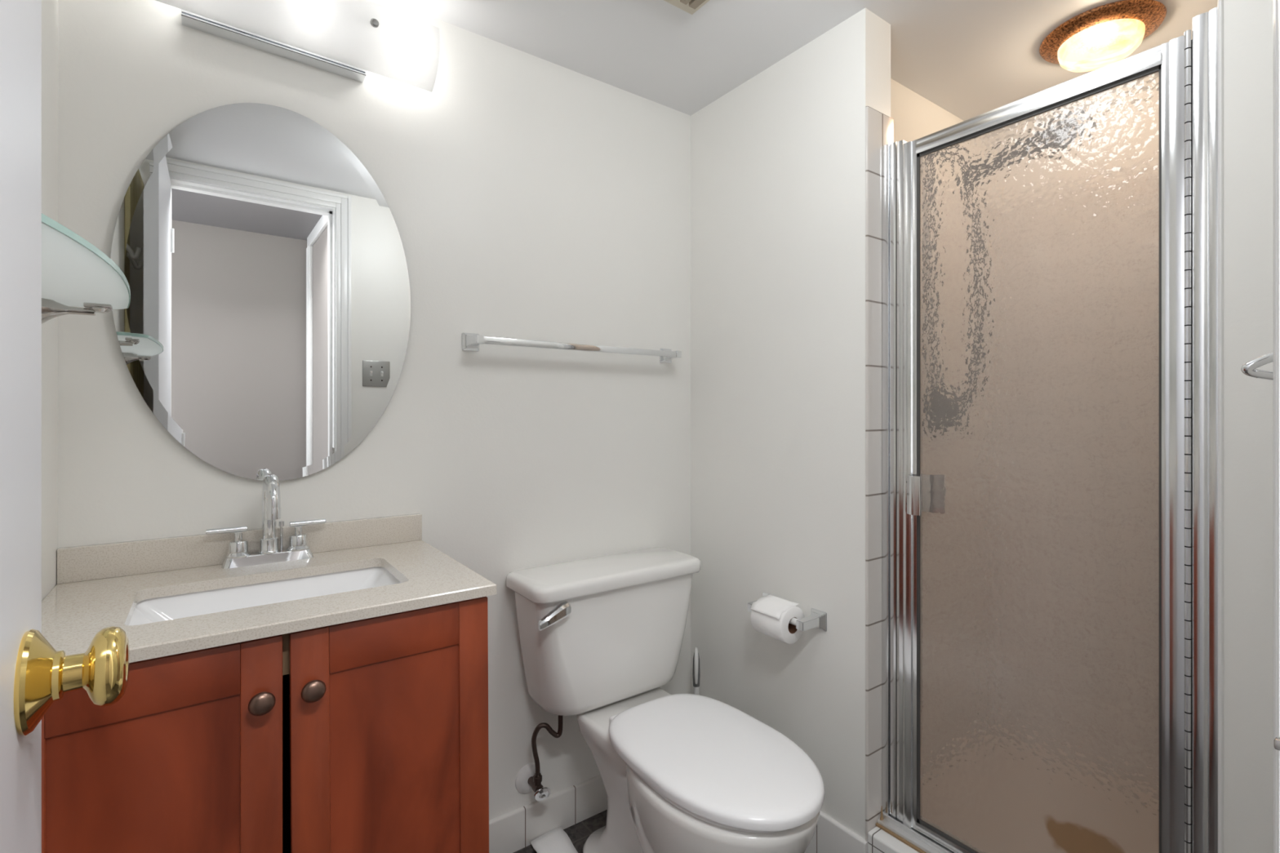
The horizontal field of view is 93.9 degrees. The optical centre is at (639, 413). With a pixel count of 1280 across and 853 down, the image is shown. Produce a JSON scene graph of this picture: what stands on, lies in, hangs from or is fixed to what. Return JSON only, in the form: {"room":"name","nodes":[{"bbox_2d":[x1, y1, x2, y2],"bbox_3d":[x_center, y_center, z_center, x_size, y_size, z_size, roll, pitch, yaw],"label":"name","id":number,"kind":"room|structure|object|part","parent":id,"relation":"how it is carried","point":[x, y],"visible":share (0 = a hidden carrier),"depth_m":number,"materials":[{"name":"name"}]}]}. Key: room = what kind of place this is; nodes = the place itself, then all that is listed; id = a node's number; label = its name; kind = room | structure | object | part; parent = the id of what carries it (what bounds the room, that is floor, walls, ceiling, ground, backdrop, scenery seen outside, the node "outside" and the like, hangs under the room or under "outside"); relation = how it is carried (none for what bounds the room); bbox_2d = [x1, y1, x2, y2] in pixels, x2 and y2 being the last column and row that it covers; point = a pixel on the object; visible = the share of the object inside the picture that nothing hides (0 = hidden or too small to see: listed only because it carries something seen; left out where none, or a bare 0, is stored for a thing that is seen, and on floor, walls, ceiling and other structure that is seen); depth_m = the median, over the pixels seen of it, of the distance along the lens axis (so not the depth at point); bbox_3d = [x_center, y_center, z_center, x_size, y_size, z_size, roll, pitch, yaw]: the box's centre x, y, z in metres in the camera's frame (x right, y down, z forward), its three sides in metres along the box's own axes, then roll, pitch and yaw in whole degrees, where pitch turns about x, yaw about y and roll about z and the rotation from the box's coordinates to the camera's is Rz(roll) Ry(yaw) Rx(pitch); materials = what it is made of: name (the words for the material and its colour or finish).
{"room":"bathroom","nodes":[
{"label":"bathroom","id":0,"kind":"room"},
{"bbox_2d":[41,0,57,600],"bbox_3d":[-0.638,0.093,0.409,0.120,2.109,1.530,0,0,-36],"label":"wall","id":1,"kind":"structure","parent":0,"point":[49,7],"depth_m":1.00,"materials":[{"name":"white paint"}]},
{"bbox_2d":[41,213,130,323],"bbox_3d":[-0.679,-0.150,0.683,0.133,0.045,0.592,0,0,-36],"label":"glass shelf","id":2,"kind":"object","parent":1,"relation":"attached to","point":[75,272],"visible":0.72,"depth_m":0.72,"materials":[{"name":"teal"}]},
{"bbox_2d":[57,0,690,820],"bbox_3d":[-0.099,0.093,1.815,2.638,2.109,0.120,0,0,-36],"label":"wall","id":3,"kind":"structure","parent":0,"point":[528,197],"depth_m":1.51,"materials":[{"name":"white paint"}]},
{"bbox_2d":[57,513,422,584],"bbox_3d":[-0.776,0.271,1.240,0.626,0.061,0.019,0,0,-36],"label":"backsplash","id":4,"kind":"structure","parent":3,"relation":"attached to","point":[109,560],"depth_m":1.17,"materials":[{"name":"beige stone"}]},
{"bbox_2d":[110,102,410,480],"bbox_3d":[-0.759,-0.250,1.257,0.534,0.784,0.012,0,0,-36],"label":"oval mirror","id":5,"kind":"object","parent":3,"relation":"attached to","point":[264,326],"visible":0.92,"depth_m":1.23,"materials":[{"name":"grey mirror"}]},
{"bbox_2d":[155,0,439,92],"bbox_3d":[-0.730,-0.823,1.218,0.610,0.138,0.109,2,-1,-36],"label":"vanity light","id":6,"kind":"object","parent":3,"relation":"attached to","point":[346,38],"visible":1,"depth_m":1.25,"materials":[{"name":"white glass"}]},
{"bbox_2d":[515,763,551,800],"bbox_3d":[-0.273,0.976,1.562,0.076,0.076,0.087,0,0,-36],"label":"supply valve","id":7,"kind":"object","parent":3,"relation":"attached to","point":[526,781],"visible":0.99,"depth_m":1.57,"materials":[{"name":"white paint"}]},
{"bbox_3d":[-0.295,0.976,1.592,0.076,0.076,0.013,0,0,-36],"label":"wall plate","id":8,"kind":"part","parent":7,"relation":"part of","materials":[{"name":"white paint"}]},
{"bbox_3d":[-0.251,0.977,1.533,0.045,0.034,0.013,0,0,-31],"label":"valve handle","id":9,"kind":"part","parent":7,"relation":"part of","materials":[{"name":"silver metal"}]},
{"bbox_2d":[531,715,563,775],"bbox_3d":[-0.240,0.852,1.547,0.079,0.182,0.028,0,0,4],"label":"supply hose","id":10,"kind":"object","parent":7,"relation":"attached to","point":[543,725],"visible":0.98,"depth_m":1.54,"materials":[{"name":"brown rubber"}]},
{"bbox_2d":[488,774,607,852],"bbox_3d":[-0.182,1.097,1.674,0.839,0.102,0.011,0,0,-36],"label":"baseboard","id":11,"kind":"structure","parent":3,"relation":"attached to","point":[511,832],"depth_m":1.62,"materials":[{"name":"tile"}]},
{"bbox_2d":[462,332,681,363],"bbox_3d":[-0.154,-0.179,1.660,0.668,0.044,0.068,0,0,-36],"label":"towel bar","id":12,"kind":"object","parent":3,"relation":"attached to","point":[470,341],"visible":1,"depth_m":1.58,"materials":[{"name":"silver metal"}]},
{"bbox_3d":[-0.407,-0.179,1.477,0.044,0.044,0.068,0,0,-36],"label":"post","id":13,"kind":"part","parent":12,"relation":"part of","materials":[{"name":"silver metal"}]},
{"bbox_3d":[0.099,-0.179,1.842,0.044,0.044,0.068,0,0,-36],"label":"post","id":14,"kind":"part","parent":12,"relation":"part of","materials":[{"name":"silver metal"}]},
{"bbox_2d":[513,809,607,852],"bbox_3d":[0.609,1.173,0.833,2.638,0.050,2.540,0,0,-36],"label":"floor","id":15,"kind":"structure","parent":0,"point":[579,833],"depth_m":1.64,"materials":[{"name":"tile"}]},
{"bbox_2d":[41,596,488,852],"bbox_3d":[-0.641,0.735,1.051,0.618,0.827,0.482,0,0,-36],"label":"vanity cabinet","id":16,"kind":"object","parent":15,"relation":"on","point":[370,735],"visible":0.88,"depth_m":0.88,"materials":[{"name":"brown wood"}]},
{"bbox_3d":[-0.649,0.361,0.792,0.198,0.072,0.018,0,0,-36],"label":"rail","id":17,"kind":"part","parent":16,"relation":"part of","materials":[{"name":"brown wood"}]},
{"bbox_3d":[-0.650,0.685,0.793,0.206,0.584,0.012,0,0,-36],"label":"door","id":18,"kind":"part","parent":16,"relation":"part of","materials":[{"name":"brown wood"}]},
{"bbox_3d":[-0.536,0.410,0.846,0.033,0.033,0.027,0,0,-36],"label":"knob","id":19,"kind":"part","parent":16,"relation":"part of","materials":[{"name":"brown metal"}]},
{"bbox_2d":[41,513,497,662],"bbox_3d":[-0.644,0.280,1.058,0.628,0.079,0.469,0,0,-36],"label":"countertop","id":20,"kind":"structure","parent":16,"relation":"on","point":[99,587],"depth_m":1.06,"materials":[{"name":"beige stone"}]},
{"bbox_2d":[128,566,400,625],"bbox_3d":[-0.632,0.373,1.043,0.431,0.104,0.261,0,0,-36],"label":"sink basin","id":21,"kind":"object","parent":20,"relation":"in","point":[202,602],"visible":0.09,"depth_m":1.12,"materials":[{"name":"white ceramic"}]},
{"bbox_2d":[205,474,325,568],"bbox_3d":[-0.755,0.210,1.210,0.159,0.181,0.158,0,0,7],"label":"faucet","id":22,"kind":"object","parent":20,"relation":"on","point":[238,555],"visible":1,"depth_m":1.19,"materials":[{"name":"silver metal"}]},
{"bbox_3d":[-0.812,0.231,1.174,0.067,0.011,0.011,0,0,-36],"label":"lever","id":23,"kind":"part","parent":22,"relation":"part of","materials":[{"name":"silver metal"}]},
{"bbox_3d":[-0.797,0.261,1.185,0.043,0.046,0.043,0,0,-36],"label":"handle","id":24,"kind":"part","parent":22,"relation":"part of","materials":[{"name":"silver metal"}]},
{"bbox_3d":[-0.754,0.292,1.214,0.158,0.018,0.044,0,0,-36],"label":"plate","id":25,"kind":"part","parent":22,"relation":"part of","materials":[{"name":"silver metal"}]},
{"bbox_3d":[-0.726,0.188,1.176,0.024,0.136,0.122,0,0,-36],"label":"spout","id":26,"kind":"part","parent":22,"relation":"part of","materials":[{"name":"silver metal"}]},
{"bbox_3d":[-0.742,0.254,1.237,0.010,0.061,0.010,0,0,-36],"label":"drain lift rod","id":27,"kind":"part","parent":22,"relation":"part of","materials":[{"name":"silver metal"}]},
{"bbox_3d":[-0.712,0.261,1.246,0.043,0.046,0.043,0,0,-36],"label":"handle","id":28,"kind":"part","parent":22,"relation":"part of","materials":[{"name":"silver metal"}]},
{"bbox_3d":[-0.698,0.231,1.256,0.067,0.011,0.011,0,0,-36],"label":"lever","id":29,"kind":"part","parent":22,"relation":"part of","materials":[{"name":"silver metal"}]},
{"bbox_3d":[-0.533,0.356,0.900,0.584,0.070,0.016,0,0,-36],"label":"rail","id":30,"kind":"part","parent":16,"relation":"part of","materials":[{"name":"brown wood"}]},
{"bbox_3d":[-0.483,0.410,0.884,0.033,0.033,0.027,0,0,-36],"label":"knob","id":31,"kind":"part","parent":16,"relation":"part of","materials":[{"name":"brown metal"}]},
{"bbox_3d":[-0.396,0.361,0.974,0.200,0.072,0.018,0,0,-36],"label":"rail","id":32,"kind":"part","parent":16,"relation":"part of","materials":[{"name":"brown wood"}]},
{"bbox_3d":[-0.396,0.685,0.977,0.211,0.584,0.012,0,0,-36],"label":"door","id":33,"kind":"part","parent":16,"relation":"part of","materials":[{"name":"brown wood"}]},
{"bbox_2d":[530,826,577,852],"bbox_3d":[-0.175,1.137,1.486,0.093,0.015,0.319,0,0,-32],"label":"strip","id":34,"kind":"object","parent":15,"relation":"on","point":[556,840],"visible":1,"depth_m":1.57,"materials":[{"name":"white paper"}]},
{"bbox_2d":[506,546,824,852],"bbox_3d":[0.080,0.780,1.395,0.526,0.736,0.763,0,0,-36],"label":"toilet","id":35,"kind":"object","parent":15,"relation":"on","point":[600,637],"visible":1,"depth_m":1.43,"materials":[{"name":"white ceramic"}]},
{"bbox_3d":[-0.200,0.478,1.408,0.089,0.048,0.018,0,0,-45],"label":"lever arm","id":36,"kind":"part","parent":35,"relation":"part of","materials":[{"name":"silver metal"}]},
{"bbox_3d":[-0.085,0.603,1.626,0.494,0.314,0.172,0,0,-36],"label":"tank","id":37,"kind":"part","parent":35,"relation":"part of","materials":[{"name":"white ceramic"}]},
{"bbox_3d":[-0.083,0.431,1.623,0.524,0.038,0.201,0,0,-36],"label":"tank lid","id":38,"kind":"part","parent":35,"relation":"part of","materials":[{"name":"white ceramic"}]},
{"bbox_3d":[0.159,0.754,1.296,0.322,0.014,0.471,0,0,-36],"label":"seat","id":39,"kind":"part","parent":35,"relation":"part of","materials":[{"name":"white plastic"}]},
{"bbox_3d":[0.159,0.733,1.296,0.340,0.027,0.509,0,0,-36],"label":"seat lid","id":40,"kind":"part","parent":35,"relation":"part of","materials":[{"name":"white plastic"}]},
{"bbox_3d":[0.162,0.956,1.292,0.346,0.385,0.474,0,0,-36],"label":"bowl","id":41,"kind":"part","parent":35,"relation":"part of","materials":[{"name":"white ceramic"}]},
{"bbox_2d":[692,647,700,694],"bbox_3d":[0.171,0.932,1.819,0.088,0.433,0.088,0,0,-36],"label":"toilet brush","id":42,"kind":"object","parent":15,"relation":"on","point":[695,672],"visible":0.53,"depth_m":1.81,"materials":[{"name":"white plastic"}]},
{"bbox_2d":[389,0,1217,120],"bbox_3d":[0.348,-0.986,1.194,2.638,0.050,1.650,0,0,-36],"label":"ceiling","id":43,"kind":"structure","parent":0,"point":[971,59],"depth_m":1.53,"materials":[{"name":"white paint"}]},
{"bbox_2d":[663,0,709,14],"bbox_3d":[0.090,-0.940,1.208,0.278,0.043,0.274,0,0,-36],"label":"ceiling vent","id":44,"kind":"object","parent":43,"relation":"in","point":[691,6],"visible":1,"depth_m":1.36,"materials":[{"name":"beige plastic"}]},
{"bbox_2d":[680,0,705,8],"bbox_3d":[0.097,-0.926,1.204,0.226,0.016,0.219,0,0,-36],"label":"grille","id":45,"kind":"object","parent":44,"relation":"attached to","point":[694,4],"depth_m":1.34,"materials":[{"name":"brown plastic"}]},
{"bbox_2d":[1039,0,1166,71],"bbox_3d":[1.161,-0.927,1.510,0.254,0.068,0.254,0,0,-36],"label":"shower light","id":46,"kind":"object","parent":43,"relation":"attached to","point":[1095,38],"visible":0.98,"depth_m":1.46,"materials":[{"name":"white glass"}]},
{"bbox_2d":[890,78,963,142],"bbox_3d":[0.733,0.093,2.033,0.832,2.109,0.500,0,0,-36],"label":"wall","id":47,"kind":"structure","parent":0,"point":[914,117],"depth_m":1.79,"materials":[{"name":"white paint"}]},
{"bbox_2d":[690,0,1273,852],"bbox_3d":[0.654,0.093,1.341,0.106,2.109,1.530,0,0,-36],"label":"wall","id":48,"kind":"structure","parent":0,"point":[778,159],"depth_m":1.52,"materials":[{"name":"white paint"}]},
{"bbox_2d":[747,591,826,631],"bbox_3d":[0.377,0.526,1.568,0.078,0.048,0.214,0,0,-36],"label":"paper holder","id":49,"kind":"object","parent":48,"relation":"attached to","point":[817,619],"visible":0.48,"depth_m":1.50,"materials":[{"name":"silver metal"}]},
{"bbox_3d":[0.329,0.526,1.635,0.078,0.048,0.048,0,0,-36],"label":"post","id":50,"kind":"part","parent":49,"relation":"part of","materials":[{"name":"white paper"}]},
{"bbox_2d":[750,594,804,644],"bbox_3d":[0.355,0.535,1.551,0.094,0.096,0.109,0,0,-36],"label":"paper roll","id":51,"kind":"object","parent":49,"relation":"on","point":[771,615],"visible":0.94,"depth_m":1.52,"materials":[{"name":"white paper"}]},
{"bbox_3d":[0.426,0.526,1.500,0.078,0.048,0.048,0,0,-36],"label":"post","id":52,"kind":"part","parent":49,"relation":"part of","materials":[{"name":"silver metal"}]},
{"bbox_2d":[804,810,867,852],"bbox_3d":[0.347,1.080,1.667,0.011,0.136,0.641,0,0,-36],"label":"baseboard","id":53,"kind":"structure","parent":48,"relation":"attached to","point":[830,836],"depth_m":1.48,"materials":[{"name":"tile"}]},
{"bbox_2d":[865,106,893,841],"bbox_3d":[0.578,0.211,1.444,0.109,1.873,0.008,0,0,-36],"label":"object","id":54,"kind":"structure","parent":48,"relation":"attached to","point":[878,126],"depth_m":1.42,"materials":[{"name":"tile"}]},
{"bbox_2d":[867,826,919,852],"bbox_3d":[0.759,1.067,1.198,0.122,0.163,0.602,0,0,-36],"label":"shower curb","id":55,"kind":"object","parent":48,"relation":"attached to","point":[879,841],"depth_m":1.38,"materials":[{"name":"tile"}]},
{"bbox_2d":[875,6,1217,852],"bbox_3d":[0.763,0.167,1.201,0.062,1.638,0.601,0,0,-36],"label":"shower door frame","id":56,"kind":"structure","parent":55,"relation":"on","point":[1205,25],"depth_m":0.98,"materials":[{"name":"silver metal"}]},
{"bbox_3d":[0.625,0.163,1.418,0.031,1.610,0.016,0,0,-36],"label":"strike post","id":57,"kind":"part","parent":56,"relation":"part of","materials":[{"name":"silver metal"}]},
{"bbox_2d":[902,29,1192,852],"bbox_3d":[0.772,0.165,1.199,0.081,1.594,0.507,0,0,-36],"label":"shower door","id":58,"kind":"structure","parent":56,"relation":"attached to","point":[1047,233],"depth_m":1.16,"materials":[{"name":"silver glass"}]},
{"bbox_3d":[0.620,0.186,1.364,0.019,0.088,0.054,0,0,-1],"label":"pull handle","id":59,"kind":"part","parent":58,"relation":"part of","materials":[{"name":"silver metal"}]},
{"bbox_3d":[0.774,0.951,1.205,0.031,0.022,0.436,0,0,-36],"label":"rail","id":60,"kind":"part","parent":58,"relation":"part of","materials":[{"name":"silver metal"}]},
{"bbox_3d":[0.774,-0.613,1.205,0.031,0.034,0.436,0,0,-36],"label":"rail","id":61,"kind":"part","parent":58,"relation":"part of","materials":[{"name":"silver metal"}]},
{"bbox_2d":[1217,0,1223,852],"bbox_3d":[0.935,0.094,0.949,0.109,2.108,0.008,0,0,-36],"label":"trim","id":62,"kind":"structure","parent":48,"relation":"attached to","point":[1220,2],"depth_m":0.92,"materials":[{"name":"white paint"}]},
{"bbox_3d":[0.426,0.093,0.301,1.480,2.109,0.110,0,0,-36],"label":"wall","id":63,"kind":"structure","parent":0,"visible":0},
{"bbox_2d":[0,0,128,852],"bbox_3d":[-0.275,0.132,0.221,0.091,2.008,0.601,0,0,-36],"label":"entry door","id":64,"kind":"structure","parent":63,"relation":"in","point":[33,675],"depth_m":0.40,"materials":[{"name":"white paint"}]},
{"bbox_3d":[-0.394,0.184,0.429,0.040,0.055,0.055,0,0,-36],"label":"knob","id":65,"kind":"part","parent":64,"relation":"part of","materials":[{"name":"gold metal"}]},
{"bbox_2d":[1240,352,1273,380],"bbox_3d":[0.611,-0.045,0.549,0.048,0.048,0.081,0,0,-41],"label":"robe hook","id":66,"kind":"object","parent":63,"relation":"attached to","point":[1249,368],"visible":0.91,"depth_m":0.56,"materials":[{"name":"silver metal"}]},
{"bbox_2d":[1273,0,1279,852],"bbox_3d":[0.105,0.100,0.149,0.722,2.096,0.019,0,0,-36],"label":"trim","id":67,"kind":"structure","parent":63,"relation":"attached to","point":[1276,2],"depth_m":0.34,"materials":[{"name":"white paint"}]},
{"bbox_2d":[1274,737,1279,750],"bbox_3d":[0.357,0.181,0.307,0.006,0.063,0.042,0,0,-36],"label":"strike plate","id":68,"kind":"object","parent":63,"relation":"attached to","point":[1277,741],"visible":1,"depth_m":0.32,"materials":[{"name":"silver metal"}]}
]}

